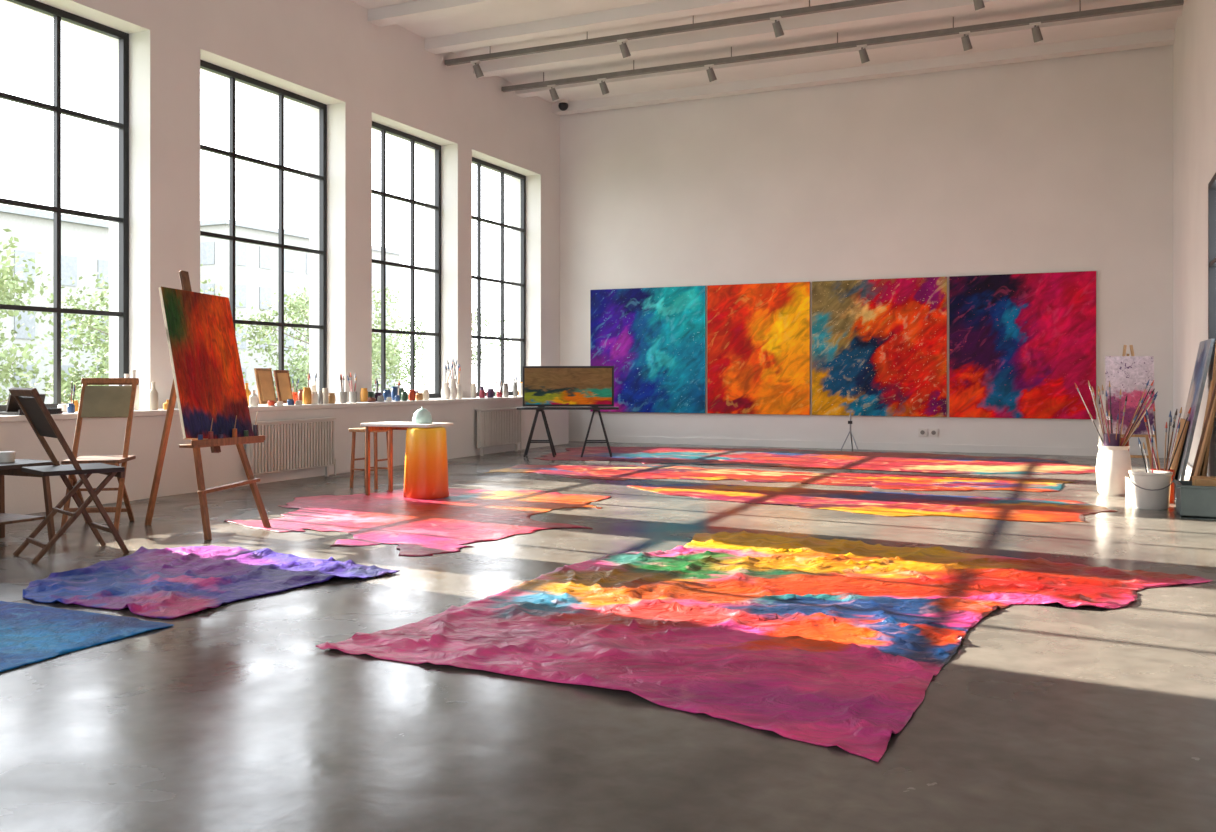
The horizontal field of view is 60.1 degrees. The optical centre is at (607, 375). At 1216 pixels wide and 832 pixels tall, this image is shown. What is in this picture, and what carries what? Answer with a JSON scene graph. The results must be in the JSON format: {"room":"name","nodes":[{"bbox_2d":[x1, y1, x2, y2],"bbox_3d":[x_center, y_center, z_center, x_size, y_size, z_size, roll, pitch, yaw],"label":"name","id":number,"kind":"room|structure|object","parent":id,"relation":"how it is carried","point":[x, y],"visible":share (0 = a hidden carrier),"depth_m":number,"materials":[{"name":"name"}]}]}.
{"room":"art studio","nodes":[
{"label":"art studio","id":0,"kind":"room"},
{"bbox_2d":[2,0,559,408],"bbox_3d":[-5.493,-1.885,10.041,0.600,6.170,20.950,0,0,24],"label":"wall","id":1,"kind":"structure","parent":0,"point":[328,52],"depth_m":13.90,"materials":[{"name":"paint"}]},
{"bbox_2d":[0,0,128,411],"bbox_3d":[-5.581,-1.630,9.944,0.070,3.940,2.460,0,0,24],"label":"window","id":2,"kind":"structure","parent":1,"relation":"in","point":[58,15],"depth_m":10.41,"materials":[{"name":"black metal"}]},
{"bbox_2d":[200,60,326,403],"bbox_3d":[-4.277,-1.630,12.817,0.070,3.940,2.490,0,0,24],"label":"window","id":3,"kind":"structure","parent":1,"relation":"in","point":[322,177],"depth_m":13.18,"materials":[{"name":"black metal"}]},
{"bbox_2d":[0,396,568,514],"bbox_3d":[-5.108,0.770,9.509,0.540,0.860,20.300,0,0,24],"label":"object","id":4,"kind":"structure","parent":1,"relation":"attached to","point":[24,495],"depth_m":10.97,"materials":[{"name":"paint"}]},
{"bbox_2d":[0,394,62,414],"bbox_3d":[-5.118,0.248,9.294,0.300,0.179,0.420,0,0,24],"label":"paint tray","id":5,"kind":"object","parent":4,"relation":"on","point":[12,408],"visible":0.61,"depth_m":9.20,"materials":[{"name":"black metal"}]},
{"bbox_2d":[57,384,78,412],"bbox_3d":[-4.972,0.204,9.832,0.318,0.267,0.396,0,0,24],"label":"jars","id":6,"kind":"object","parent":4,"relation":"on","point":[73,407],"visible":0.66,"depth_m":9.64,"materials":[{"name":"glass"}]},
{"bbox_2d":[124,370,135,377],"label":"bottles","id":7,"kind":"object","parent":4,"relation":"on","point":[133,372],"depth_m":10.41},
{"bbox_2d":[134,385,139,409],"label":"bottles","id":8,"kind":"object","parent":4,"relation":"on","point":[137,398],"depth_m":10.41},
{"bbox_2d":[149,382,157,409],"label":"bottles","id":9,"kind":"object","parent":4,"relation":"on","point":[153,398],"depth_m":10.43},
{"bbox_2d":[163,400,168,409],"label":"bottles","id":10,"kind":"object","parent":4,"relation":"on","point":[165,405],"depth_m":10.53},
{"bbox_2d":[245,383,258,405],"bbox_3d":[-4.092,0.158,11.634,0.265,0.360,0.520,0,0,24],"label":"bottles","id":11,"kind":"object","parent":4,"relation":"on","point":[253,400],"visible":0.38,"depth_m":11.71},
{"bbox_2d":[254,368,292,403],"bbox_3d":[-3.898,0.118,12.271,0.109,0.415,0.550,0,0,24],"label":"frames","id":12,"kind":"object","parent":4,"relation":"on","point":[264,378],"visible":0.84,"depth_m":12.22,"materials":[{"name":"brown wood"}]},
{"bbox_2d":[267,399,301,405],"bbox_3d":[-3.730,0.303,12.135,0.080,0.070,0.540,0,0,24],"label":"jars","id":13,"kind":"object","parent":4,"relation":"on","point":[289,401],"visible":1,"depth_m":12.05},
{"bbox_2d":[291,371,334,403],"bbox_3d":[-3.615,0.137,12.821,0.357,0.402,0.573,0,0,24],"label":"jars","id":14,"kind":"object","parent":4,"relation":"on","point":[308,395],"visible":0.92,"depth_m":12.74,"materials":[{"name":"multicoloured ceramic"}]},
{"bbox_2d":[338,373,356,402],"bbox_3d":[-3.279,0.145,13.227,0.140,0.385,0.318,0,0,24],"label":"jars","id":15,"kind":"object","parent":4,"relation":"on","point":[342,395],"visible":0.98,"depth_m":13.16,"materials":[{"name":"white ceramic"}]},
{"bbox_2d":[360,379,428,401],"bbox_3d":[-2.915,0.187,14.386,0.344,0.302,1.414,0,0,24],"label":"jars","id":16,"kind":"object","parent":4,"relation":"on","point":[396,394],"visible":1,"depth_m":14.34,"materials":[{"name":"multicoloured glass"}]},
{"bbox_2d":[439,357,463,398],"bbox_3d":[-2.313,0.030,15.515,0.171,0.615,0.538,0,0,24],"label":"jars","id":17,"kind":"object","parent":4,"relation":"on","point":[451,390],"visible":0.99,"depth_m":15.47,"materials":[{"name":"white ceramic"}]},
{"bbox_2d":[471,377,522,397],"bbox_3d":[-1.705,0.134,17.026,0.351,0.409,1.761,0,0,24],"label":"jars","id":18,"kind":"object","parent":4,"relation":"on","point":[490,393],"visible":0.83,"depth_m":16.68,"materials":[{"name":"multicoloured ceramic"}]},
{"bbox_2d":[372,121,440,397],"bbox_3d":[-3.086,-1.630,15.444,0.070,3.940,2.160,0,0,24],"label":"window","id":19,"kind":"structure","parent":1,"relation":"in","point":[384,129],"depth_m":15.76,"materials":[{"name":"black metal"}]},
{"bbox_2d":[368,0,537,26],"bbox_3d":[1.361,-4.890,12.285,10.030,0.160,0.260,0,0,24],"label":"ceiling beam","id":20,"kind":"structure","parent":1,"relation":"attached to","point":[418,10],"depth_m":13.91,"materials":[{"name":"paint"}]},
{"bbox_2d":[472,157,525,396],"bbox_3d":[-1.991,-1.630,17.857,0.070,3.940,2.320,0,0,24],"label":"window","id":21,"kind":"structure","parent":1,"relation":"in","point":[522,229],"depth_m":18.19,"materials":[{"name":"black metal"}]},
{"bbox_2d":[425,0,792,53],"bbox_3d":[1.919,-4.890,13.514,10.030,0.160,0.260,0,0,24],"label":"ceiling beam","id":22,"kind":"structure","parent":1,"relation":"attached to","point":[667,9],"depth_m":14.45,"materials":[{"name":"paint"}]},
{"bbox_2d":[473,0,1048,77],"bbox_3d":[2.477,-4.890,14.744,10.030,0.160,0.260,0,0,24],"label":"ceiling beam","id":23,"kind":"structure","parent":1,"relation":"attached to","point":[913,9],"depth_m":14.90,"materials":[{"name":"paint"}]},
{"bbox_2d":[515,0,1182,97],"bbox_3d":[3.035,-4.890,15.973,10.030,0.160,0.260,0,0,24],"label":"ceiling beam","id":24,"kind":"structure","parent":1,"relation":"attached to","point":[1173,11],"depth_m":15.52,"materials":[{"name":"paint"}]},
{"bbox_2d":[552,28,1174,115],"bbox_3d":[3.592,-4.890,17.203,10.030,0.160,0.260,0,0,24],"label":"ceiling beam","id":25,"kind":"structure","parent":1,"relation":"attached to","point":[1166,37],"depth_m":16.75,"materials":[{"name":"paint"}]},
{"bbox_2d":[0,441,1215,831],"bbox_3d":[-0.652,1.300,7.845,11.230,0.200,22.150,0,0,24],"label":"floor","id":26,"kind":"structure","parent":0,"point":[236,717],"depth_m":3.75,"materials":[{"name":"concrete"}]},
{"bbox_2d":[0,451,58,540],"bbox_3d":[-4.355,0.871,7.466,0.600,0.662,0.550,0,0,24],"label":"side table","id":27,"kind":"object","parent":26,"relation":"on","point":[11,466],"visible":0.8,"depth_m":7.55,"materials":[{"name":"brown wood"}]},
{"bbox_2d":[9,387,129,563],"bbox_3d":[-3.617,0.642,7.054,0.607,1.131,0.520,0,0,-44],"label":"folding chair","id":28,"kind":"object","parent":26,"relation":"on","point":[29,400],"visible":0.98,"depth_m":6.98,"materials":[{"name":"brown wood"}]},
{"bbox_2d":[0,601,173,672],"bbox_3d":[-3.431,1.190,4.894,2.341,0.017,1.414,0,0,24],"label":"cloth","id":29,"kind":"object","parent":26,"relation":"on","point":[29,634],"visible":1,"depth_m":4.90,"materials":[{"name":"fabric"}]},
{"bbox_2d":[61,378,138,531],"bbox_3d":[-4.057,0.612,8.393,0.440,1.192,0.607,0,0,-11],"label":"folding chair","id":30,"kind":"object","parent":26,"relation":"on","point":[95,401],"visible":0.75,"depth_m":8.53,"materials":[{"name":"brown wood"}]},
{"bbox_2d":[144,270,270,539],"bbox_3d":[-3.283,0.190,8.144,1.057,2.034,0.805,0,0,24],"label":"easel","id":31,"kind":"object","parent":26,"relation":"on","point":[214,444],"visible":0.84,"depth_m":8.19,"materials":[{"name":"brown wood"}]},
{"bbox_2d":[159,286,253,439],"bbox_3d":[-3.068,-0.085,8.038,0.430,1.180,0.701,0,0,31],"label":"painting","id":32,"kind":"object","parent":31,"relation":"on","point":[200,332],"visible":0.98,"depth_m":8.01,"materials":[{"name":"paint"}]},
{"bbox_2d":[28,545,404,617],"bbox_3d":[-2.515,1.166,6.244,1.983,0.055,1.673,0,0,34],"label":"cloth","id":33,"kind":"object","parent":26,"relation":"on","point":[171,581],"visible":1,"depth_m":6.12,"materials":[{"name":"fabric"}]},
{"bbox_2d":[246,417,335,483],"bbox_3d":[-3.615,0.850,12.045,0.135,0.700,1.472,0,0,24],"label":"radiator","id":34,"kind":"object","parent":26,"relation":"on","point":[294,444],"visible":0.94,"depth_m":11.97,"materials":[{"name":"metal"}]},
{"bbox_2d":[349,427,387,488],"bbox_3d":[-2.554,0.882,11.316,0.360,0.638,0.300,0,0,24],"label":"wooden stool","id":35,"kind":"object","parent":26,"relation":"on","point":[375,468],"visible":0.52,"depth_m":11.25,"materials":[{"name":"brown wood"}]},
{"bbox_2d":[231,488,643,556],"bbox_3d":[-1.721,1.192,9.169,3.351,0.011,4.089,0,0,24],"label":"cloth","id":36,"kind":"object","parent":26,"relation":"on","point":[379,523],"visible":0.96,"depth_m":8.92,"materials":[{"name":"fabric"}]},
{"bbox_2d":[361,421,452,494],"bbox_3d":[-2.019,0.835,10.557,0.800,0.723,0.460,0,0,24],"label":"work table","id":37,"kind":"object","parent":36,"relation":"on","point":[374,426],"visible":0.94,"depth_m":10.52,"materials":[{"name":"white wood"}]},
{"bbox_2d":[412,407,431,423],"bbox_3d":[-1.855,0.390,10.483,0.200,0.165,0.200,0,0,24],"label":"glass cloche","id":38,"kind":"object","parent":37,"relation":"on","point":[421,416],"visible":1,"depth_m":10.41,"materials":[{"name":"glass"}]},
{"bbox_2d":[403,427,448,498],"bbox_3d":[-1.798,0.851,10.391,0.450,0.690,0.450,0,0,24],"label":"drum","id":39,"kind":"object","parent":36,"relation":"on","point":[426,463],"visible":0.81,"depth_m":10.21,"materials":[{"name":"paint"}]},
{"bbox_2d":[475,407,521,455],"bbox_3d":[-1.683,0.850,16.302,0.135,0.700,1.322,0,0,24],"label":"radiator","id":40,"kind":"object","parent":26,"relation":"on","point":[495,426],"visible":0.94,"depth_m":16.15,"materials":[{"name":"metal"}]},
{"bbox_2d":[321,531,1211,760],"bbox_3d":[1.095,1.172,5.515,3.409,0.052,4.106,0,0,33],"label":"canvas","id":41,"kind":"object","parent":26,"relation":"on","point":[828,643],"visible":1,"depth_m":5.00,"materials":[{"name":"fabric"}]},
{"bbox_2d":[474,463,1096,492],"bbox_3d":[1.823,1.195,12.513,7.608,0.006,2.512,0,0,24],"label":"canvas","id":42,"kind":"object","parent":26,"relation":"on","point":[605,471],"visible":0.99,"depth_m":12.37},
{"bbox_2d":[528,445,1093,476],"bbox_3d":[2.785,1.195,15.327,7.806,0.006,3.795,0,0,24],"label":"canvas","id":43,"kind":"object","parent":26,"relation":"on","point":[719,456],"visible":0.99,"depth_m":15.03},
{"bbox_2d":[517,407,618,456],"bbox_3d":[-0.591,0.830,15.641,1.500,0.733,0.500,0,0,0],"label":"trestle table","id":44,"kind":"object","parent":43,"relation":"on","point":[538,409],"visible":1,"depth_m":15.47,"materials":[{"name":"black metal"}]},
{"bbox_2d":[523,366,613,406],"bbox_3d":[-0.591,0.157,15.641,1.360,0.610,0.200,0,0,0],"label":"landscape painting","id":45,"kind":"object","parent":44,"relation":"on","point":[543,386],"visible":1,"depth_m":15.61,"materials":[{"name":"multicoloured paint"}]},
{"bbox_2d":[841,411,858,450],"bbox_3d":[3.947,0.887,17.052,0.295,0.634,0.258,0,0,24],"label":"tripod stand","id":46,"kind":"object","parent":26,"relation":"on","point":[850,421],"visible":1,"depth_m":17.00,"materials":[{"name":"metal"}]},
{"bbox_2d":[632,484,1132,522],"bbox_3d":[2.321,1.195,10.094,4.889,0.006,1.989,0,0,24],"label":"canvas","id":47,"kind":"object","parent":26,"relation":"on","point":[972,507],"visible":1,"depth_m":9.92},
{"bbox_2d":[1087,377,1156,495],"bbox_3d":[5.160,0.604,10.556,0.573,1.192,0.603,0,0,-40],"label":"vase","id":48,"kind":"object","parent":26,"relation":"on","point":[1113,464],"visible":0.98,"depth_m":10.49,"materials":[{"name":"white ceramic"}]},
{"bbox_2d":[1125,476,1131,501],"bbox_3d":[5.048,1.085,10.063,0.170,0.230,0.170,0,0,24],"label":"paint can","id":49,"kind":"object","parent":26,"relation":"on","point":[1128,497],"visible":0.23,"depth_m":10.04,"materials":[{"name":"white metal"}]},
{"bbox_2d":[1121,345,1153,468],"bbox_3d":[5.915,0.425,11.976,0.509,1.556,0.566,0,0,16],"label":"easel","id":50,"kind":"object","parent":26,"relation":"on","point":[1149,455],"visible":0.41,"depth_m":11.71,"materials":[{"name":"brown wood"}]},
{"bbox_2d":[1105,356,1154,434],"bbox_3d":[5.862,0.215,11.797,0.500,0.877,0.116,0,0,16],"label":"floral painting","id":51,"kind":"object","parent":50,"relation":"on","point":[1135,373],"visible":0.67,"depth_m":11.79,"materials":[{"name":"paint"}]},
{"bbox_2d":[1128,440,1173,509],"bbox_3d":[4.937,0.887,9.552,0.369,0.627,0.384,0,0,24],"label":"bucket","id":52,"kind":"object","parent":26,"relation":"on","point":[1150,489],"visible":1,"depth_m":9.44,"materials":[{"name":"white plastic"}]},
{"bbox_2d":[1140,403,1177,502],"bbox_3d":[5.276,0.727,9.980,0.345,0.946,0.248,0,0,-33],"label":"paintbrushes","id":53,"kind":"object","parent":52,"relation":"in","point":[1172,492],"visible":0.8,"depth_m":9.96,"materials":[{"name":"brown wood"}]},
{"bbox_2d":[1169,338,1215,498],"bbox_3d":[5.655,0.419,10.184,0.384,1.555,1.980,0,0,24],"label":"leaning boards","id":54,"kind":"object","parent":26,"relation":"on","point":[1182,444],"visible":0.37,"depth_m":10.10,"materials":[{"name":"paint"}]},
{"bbox_2d":[1173,476,1215,519],"bbox_3d":[5.096,1.038,8.990,0.425,0.325,0.515,0,0,24],"label":"storage bin","id":55,"kind":"object","parent":26,"relation":"on","point":[1196,498],"visible":1,"depth_m":8.81,"materials":[{"name":"plastic"}]},
{"bbox_2d":[350,0,1177,103],"bbox_3d":[-0.652,-5.120,7.845,11.230,0.300,22.150,0,0,24],"label":"ceiling","id":56,"kind":"structure","parent":0,"point":[538,10],"depth_m":15.23,"materials":[{"name":"paint"}]},
{"bbox_2d":[558,99,567,110],"bbox_3d":[-0.805,-4.873,18.923,0.180,0.187,0.180,0,0,24],"label":"security camera","id":57,"kind":"object","parent":56,"relation":"attached to","point":[563,103],"visible":1,"depth_m":18.85,"materials":[{"name":"white plastic"}]},
{"bbox_2d":[445,0,984,78],"bbox_3d":[2.105,-4.712,13.923,9.970,0.508,0.190,0,0,24],"label":"track light","id":58,"kind":"object","parent":56,"relation":"attached to","point":[775,16],"visible":0.98,"depth_m":14.38,"materials":[{"name":"grey metal"}]},
{"bbox_2d":[502,0,1183,101],"bbox_3d":[2.807,-4.722,15.471,9.970,0.488,0.190,0,0,24],"label":"track light","id":59,"kind":"object","parent":56,"relation":"attached to","point":[1033,21],"visible":1,"depth_m":15.01,"materials":[{"name":"grey metal"}]},
{"bbox_2d":[560,45,1172,449],"bbox_3d":[3.799,-1.885,17.658,11.230,6.170,0.600,0,0,24],"label":"wall","id":60,"kind":"structure","parent":0,"point":[1065,164],"depth_m":16.99,"materials":[{"name":"paint"}]},
{"bbox_2d":[590,286,705,412],"bbox_3d":[0.694,-0.460,18.705,2.210,2.220,0.050,0,0,24],"label":"abstract painting","id":61,"kind":"object","parent":60,"relation":"attached to","point":[654,339],"visible":1,"depth_m":18.63,"materials":[{"name":"paint"}]},
{"bbox_2d":[707,282,809,414],"bbox_3d":[2.550,-0.460,17.863,1.795,2.220,0.050,0,0,24],"label":"abstract painting","id":62,"kind":"object","parent":60,"relation":"attached to","point":[758,335],"visible":1,"depth_m":17.82,"materials":[{"name":"paint"}]},
{"bbox_2d":[584,435,1170,457],"bbox_3d":[3.902,1.140,17.268,9.520,0.120,0.024,0,0,24],"label":"baseboard","id":63,"kind":"structure","parent":60,"relation":"attached to","point":[1072,451],"depth_m":17.10,"materials":[{"name":"paint"}]},
{"bbox_2d":[812,277,946,416],"bbox_3d":[4.378,-0.460,17.034,2.150,2.220,0.050,0,0,24],"label":"abstract painting","id":64,"kind":"object","parent":60,"relation":"attached to","point":[879,346],"visible":1,"depth_m":17.00,"materials":[{"name":"paint"}]},
{"bbox_2d":[918,428,937,436],"bbox_3d":[5.097,0.899,16.722,0.292,0.130,0.028,0,0,24],"label":"power outlet","id":65,"kind":"object","parent":60,"relation":"attached to","point":[921,431],"visible":1,"depth_m":16.72,"materials":[{"name":"white plastic"}]},
{"bbox_2d":[949,271,1095,418],"bbox_3d":[6.346,-0.460,16.141,2.103,2.220,0.050,0,0,24],"label":"abstract painting","id":66,"kind":"object","parent":60,"relation":"attached to","point":[1021,345],"visible":1,"depth_m":16.11,"materials":[{"name":"paint"}]},
{"bbox_2d":[1173,0,1215,476],"bbox_3d":[4.188,-1.885,5.650,0.600,6.170,20.950,0,0,24],"label":"wall","id":67,"kind":"structure","parent":0,"point":[1194,47],"depth_m":12.69,"materials":[{"name":"paint"}]},
{"bbox_2d":[1186,463,1192,474],"bbox_3d":[3.904,1.140,5.778,0.024,0.120,20.950,0,0,24],"label":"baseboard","id":68,"kind":"structure","parent":67,"relation":"attached to","point":[1189,467],"depth_m":12.79,"materials":[{"name":"paint"}]},
{"bbox_2d":[1208,173,1215,345],"bbox_3d":[5.760,-1.150,9.768,0.070,1.700,2.550,0,0,24],"label":"window","id":69,"kind":"structure","parent":67,"relation":"in","point":[1212,184],"depth_m":10.87,"materials":[{"name":"black metal"}]},
{"label":"outside","id":70,"kind":"structure","parent":0,"visible":0},
{"bbox_3d":[-37.676,1.950,25.875,70.000,0.500,120.000,0,0,24],"label":"ground","id":71,"kind":"structure","parent":70,"visible":0},
{"bbox_2d":[0,229,52,404],"bbox_3d":[-16.605,-1.086,26.303,6.327,5.572,5.736,0,0,24],"label":"tree","id":72,"kind":"object","parent":71,"relation":"on","point":[7,297],"visible":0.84,"depth_m":26.39,"materials":[{"name":"green plant"}]},
{"bbox_2d":[0,204,108,404],"bbox_3d":[-29.667,-2.950,50.792,8.600,9.300,14.600,0,0,24],"label":"neighbouring building","id":73,"kind":"structure","parent":71,"relation":"on","point":[84,241],"depth_m":48.98,"materials":[{"name":"white paint"}]},
{"bbox_2d":[40,264,242,376],"bbox_3d":[-16.296,-1.299,36.846,6.303,5.999,6.043,0,0,24],"label":"tree","id":74,"kind":"object","parent":71,"relation":"on","point":[103,293],"visible":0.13,"depth_m":35.44,"materials":[{"name":"green plant"}]},
{"bbox_2d":[35,279,254,403],"bbox_3d":[-13.562,-0.655,30.872,5.453,5.136,6.112,0,0,24],"label":"tree","id":75,"kind":"object","parent":71,"relation":"on","point":[75,378],"visible":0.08,"depth_m":29.69,"materials":[{"name":"green plant"}]},
{"bbox_2d":[200,219,404,395],"bbox_3d":[-23.395,-3.950,74.301,8.600,11.300,18.600,0,0,24],"label":"neighbouring building","id":76,"kind":"structure","parent":71,"relation":"on","point":[256,266],"depth_m":67.27,"materials":[{"name":"white paint"}]},
{"bbox_2d":[237,286,396,397],"bbox_3d":[-11.588,-0.903,42.583,5.929,5.252,6.143,0,0,24],"label":"tree","id":77,"kind":"object","parent":71,"relation":"on","point":[300,383],"visible":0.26,"depth_m":41.65,"materials":[{"name":"green plant"}]},
{"bbox_2d":[285,282,423,391],"bbox_3d":[-12.506,-1.556,52.436,6.862,6.511,6.811,0,0,24],"label":"tree","id":78,"kind":"object","parent":71,"relation":"on","point":[392,363],"visible":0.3,"depth_m":51.96,"materials":[{"name":"green plant"}]},
{"bbox_2d":[388,301,510,391],"bbox_3d":[-9.765,-1.203,65.880,8.552,6.830,7.790,0,0,24],"label":"tree","id":79,"kind":"object","parent":71,"relation":"on","point":[421,347],"visible":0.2,"depth_m":65.78,"materials":[{"name":"green plant"}]}
]}

